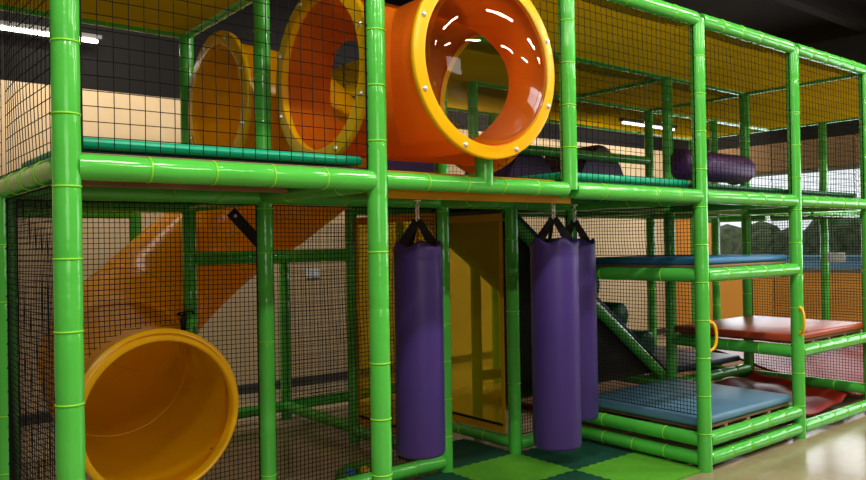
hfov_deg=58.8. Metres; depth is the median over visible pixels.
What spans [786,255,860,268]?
wall
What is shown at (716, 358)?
mattress
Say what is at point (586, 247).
bag
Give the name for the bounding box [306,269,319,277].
notice
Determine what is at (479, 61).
safety net
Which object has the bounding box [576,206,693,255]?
safety net
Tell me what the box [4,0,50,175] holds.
safety net
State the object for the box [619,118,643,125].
ceiling light
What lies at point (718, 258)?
mattress
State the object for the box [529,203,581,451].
bag
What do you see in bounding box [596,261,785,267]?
board
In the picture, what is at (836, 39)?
wall
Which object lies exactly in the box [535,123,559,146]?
safety net
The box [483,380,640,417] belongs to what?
mat
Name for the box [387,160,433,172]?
hump
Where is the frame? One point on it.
(66, 168)
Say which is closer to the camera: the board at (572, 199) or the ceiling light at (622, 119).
the board at (572, 199)
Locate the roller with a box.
[671,149,754,184]
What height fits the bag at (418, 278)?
1.362 m
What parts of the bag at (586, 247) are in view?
chain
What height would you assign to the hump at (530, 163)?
0.522 m
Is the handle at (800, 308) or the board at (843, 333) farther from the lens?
the board at (843, 333)
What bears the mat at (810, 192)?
on the board
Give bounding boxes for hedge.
[720,218,860,254]
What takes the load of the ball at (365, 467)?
on the balls at (365, 462)
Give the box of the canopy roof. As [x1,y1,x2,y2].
[0,0,238,33]
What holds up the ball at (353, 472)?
on the balls at (365, 462)
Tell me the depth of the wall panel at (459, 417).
5.26 m
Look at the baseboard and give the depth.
8.11 m
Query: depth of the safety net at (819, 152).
5.94 m
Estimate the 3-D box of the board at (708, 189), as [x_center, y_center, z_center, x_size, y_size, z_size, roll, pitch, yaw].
[1.809,-0.292,5.577,1.120,0.064,0.950,-1,0,-39]
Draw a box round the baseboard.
[21,328,665,425]
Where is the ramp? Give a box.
[426,208,665,400]
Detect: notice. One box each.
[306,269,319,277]
[827,252,844,261]
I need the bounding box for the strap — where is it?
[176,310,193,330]
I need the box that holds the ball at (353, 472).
[344,468,355,475]
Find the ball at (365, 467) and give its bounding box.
[359,466,369,473]
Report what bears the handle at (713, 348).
attached to the frame
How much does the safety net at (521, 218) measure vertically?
1.505 m
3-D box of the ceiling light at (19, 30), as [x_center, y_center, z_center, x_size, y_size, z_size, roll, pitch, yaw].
[-3.303,-1.701,6.208,0.348,0.076,0.060,-1,0,-39]
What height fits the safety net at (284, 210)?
1.562 m
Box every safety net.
[0,37,1,177]
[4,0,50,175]
[5,185,55,479]
[16,199,260,479]
[79,0,368,168]
[194,40,348,87]
[273,205,436,479]
[290,224,396,398]
[331,0,858,138]
[447,110,489,173]
[498,0,562,180]
[518,214,567,433]
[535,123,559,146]
[575,0,696,188]
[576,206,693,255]
[596,279,696,414]
[705,29,791,193]
[750,211,863,399]
[767,120,857,193]
[769,218,861,321]
[799,57,864,197]
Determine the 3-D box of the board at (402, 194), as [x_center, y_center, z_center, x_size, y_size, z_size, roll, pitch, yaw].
[-0.044,-0.242,4.084,1.240,0.122,0.950,-1,0,-39]
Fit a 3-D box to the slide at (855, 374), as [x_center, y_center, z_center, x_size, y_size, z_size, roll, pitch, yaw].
[3.843,1.183,7.927,2.281,0.475,1.805,-1,0,-39]
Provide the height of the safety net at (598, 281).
0.845 m
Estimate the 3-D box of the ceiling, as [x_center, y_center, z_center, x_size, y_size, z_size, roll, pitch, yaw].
[1.862,-2.821,2.813,15.200,0.320,12.600,-1,0,-39]
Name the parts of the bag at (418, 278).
chain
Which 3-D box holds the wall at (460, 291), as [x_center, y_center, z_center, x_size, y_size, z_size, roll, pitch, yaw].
[-1.991,-0.635,7.628,15.200,4.300,0.200,-1,0,-39]
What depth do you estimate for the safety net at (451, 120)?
7.72 m
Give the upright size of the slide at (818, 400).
0.275 m
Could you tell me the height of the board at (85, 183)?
0.064 m
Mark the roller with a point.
(731, 165)
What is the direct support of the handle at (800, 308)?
attached to the frame
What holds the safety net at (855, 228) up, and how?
attached to the frame
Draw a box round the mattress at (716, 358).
[652,346,739,372]
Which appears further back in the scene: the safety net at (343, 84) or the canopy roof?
the safety net at (343, 84)
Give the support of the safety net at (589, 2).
attached to the frame
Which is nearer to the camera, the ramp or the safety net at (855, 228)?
the ramp
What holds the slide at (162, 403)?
attached to the frame
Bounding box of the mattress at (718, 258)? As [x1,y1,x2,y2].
[596,254,785,264]
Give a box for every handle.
[710,320,717,351]
[798,306,805,335]
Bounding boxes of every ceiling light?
[0,20,48,36]
[82,32,101,43]
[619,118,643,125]
[653,123,661,128]
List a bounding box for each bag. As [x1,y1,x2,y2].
[393,199,444,459]
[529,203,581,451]
[566,204,598,421]
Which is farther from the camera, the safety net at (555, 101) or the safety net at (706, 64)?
the safety net at (706, 64)
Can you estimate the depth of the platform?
5.38 m
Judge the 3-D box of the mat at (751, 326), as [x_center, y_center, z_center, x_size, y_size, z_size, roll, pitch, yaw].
[2.761,0.717,6.323,1.220,0.055,0.990,-1,0,-39]
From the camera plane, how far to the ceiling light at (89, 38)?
6.51 m
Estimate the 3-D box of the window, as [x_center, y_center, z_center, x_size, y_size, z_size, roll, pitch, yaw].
[5.096,-0.267,10.759,0.100,1.430,2.500,-1,0,-39]
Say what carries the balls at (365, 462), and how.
on the floor at (837, 450)
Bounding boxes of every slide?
[38,31,365,479]
[665,334,863,395]
[715,370,845,415]
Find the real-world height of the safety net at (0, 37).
1.018 m
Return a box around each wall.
[0,0,676,414]
[674,23,865,344]
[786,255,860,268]
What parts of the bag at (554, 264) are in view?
chain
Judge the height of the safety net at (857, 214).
1.555 m
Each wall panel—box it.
[354,212,434,434]
[416,213,505,433]
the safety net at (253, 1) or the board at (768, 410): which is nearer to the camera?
the safety net at (253, 1)
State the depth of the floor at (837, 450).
5.44 m
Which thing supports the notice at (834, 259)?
attached to the frame
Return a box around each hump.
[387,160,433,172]
[464,154,551,176]
[544,145,622,174]
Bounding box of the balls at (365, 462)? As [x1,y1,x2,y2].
[335,461,371,479]
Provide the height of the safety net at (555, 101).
1.018 m
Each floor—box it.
[21,333,865,479]
[398,438,701,479]
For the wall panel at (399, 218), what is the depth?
5.58 m
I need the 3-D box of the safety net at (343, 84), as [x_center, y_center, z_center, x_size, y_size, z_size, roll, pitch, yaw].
[-1.088,-0.780,5.277,1.200,1.020,0.066,-1,0,-39]
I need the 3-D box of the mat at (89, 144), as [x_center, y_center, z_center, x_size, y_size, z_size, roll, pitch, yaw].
[-1.032,-0.325,3.284,1.140,0.039,0.940,-1,0,-39]
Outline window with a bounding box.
[718,164,860,272]
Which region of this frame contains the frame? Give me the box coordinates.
[0,0,865,479]
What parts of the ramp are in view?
panel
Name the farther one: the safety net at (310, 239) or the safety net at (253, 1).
the safety net at (310, 239)
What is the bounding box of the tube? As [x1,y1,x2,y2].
[276,0,554,173]
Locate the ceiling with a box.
[663,0,865,36]
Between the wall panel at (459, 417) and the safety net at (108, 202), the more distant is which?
the wall panel at (459, 417)
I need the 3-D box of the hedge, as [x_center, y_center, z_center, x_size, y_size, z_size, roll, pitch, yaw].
[10.043,0.655,18.100,3.000,2.986,29.717,-1,0,-39]
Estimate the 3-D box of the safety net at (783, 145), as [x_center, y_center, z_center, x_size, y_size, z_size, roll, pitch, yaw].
[4.467,-0.847,9.077,0.066,1.020,1.030,-1,0,-39]
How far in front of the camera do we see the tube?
3.77 m
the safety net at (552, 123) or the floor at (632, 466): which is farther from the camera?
the safety net at (552, 123)
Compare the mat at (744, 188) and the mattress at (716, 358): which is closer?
the mat at (744, 188)
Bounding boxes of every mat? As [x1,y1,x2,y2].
[21,137,361,168]
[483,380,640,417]
[522,172,688,186]
[674,315,862,341]
[688,183,783,192]
[783,189,855,196]
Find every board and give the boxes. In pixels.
[16,199,186,202]
[81,152,354,192]
[387,170,570,203]
[571,182,677,203]
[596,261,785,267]
[599,403,787,428]
[664,189,779,205]
[681,329,859,343]
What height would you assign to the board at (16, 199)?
0.064 m
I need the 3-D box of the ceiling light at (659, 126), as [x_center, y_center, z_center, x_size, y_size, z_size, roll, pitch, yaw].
[2.457,-1.272,8.385,0.387,0.055,0.222,-1,0,-39]
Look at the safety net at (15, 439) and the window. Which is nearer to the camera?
the safety net at (15, 439)
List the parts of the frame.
post, rail, post, rail, rail, rail, post, rail, post, rail, rail, rail, rail, post, rail, post, rail, rail, rail, post, rail, rail, post, rail, rail, post, post, rail, post, rail, rail, post, rail, post, rail, rail, post, rail, rail, rail, rail, rail, rail, rail, post, post, rail, rail, rail, rail, rail, rail, rail, rail, rail, rail, rail, rail, rail, rail, post, rail, rail, post, rail, post, rail, rail, rail, post, rail, rail, rail, post, rail, rail, rail, rail, rail, rail, post, rail, rail, rail, rail, rail, rail, rail, post, rail, rail, rail, rail, rail, post, rail, rail, rail, rail, rail, rail, post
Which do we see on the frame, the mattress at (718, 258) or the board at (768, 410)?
the board at (768, 410)
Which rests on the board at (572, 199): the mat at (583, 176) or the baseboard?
the mat at (583, 176)
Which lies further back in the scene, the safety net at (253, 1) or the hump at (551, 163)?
the hump at (551, 163)

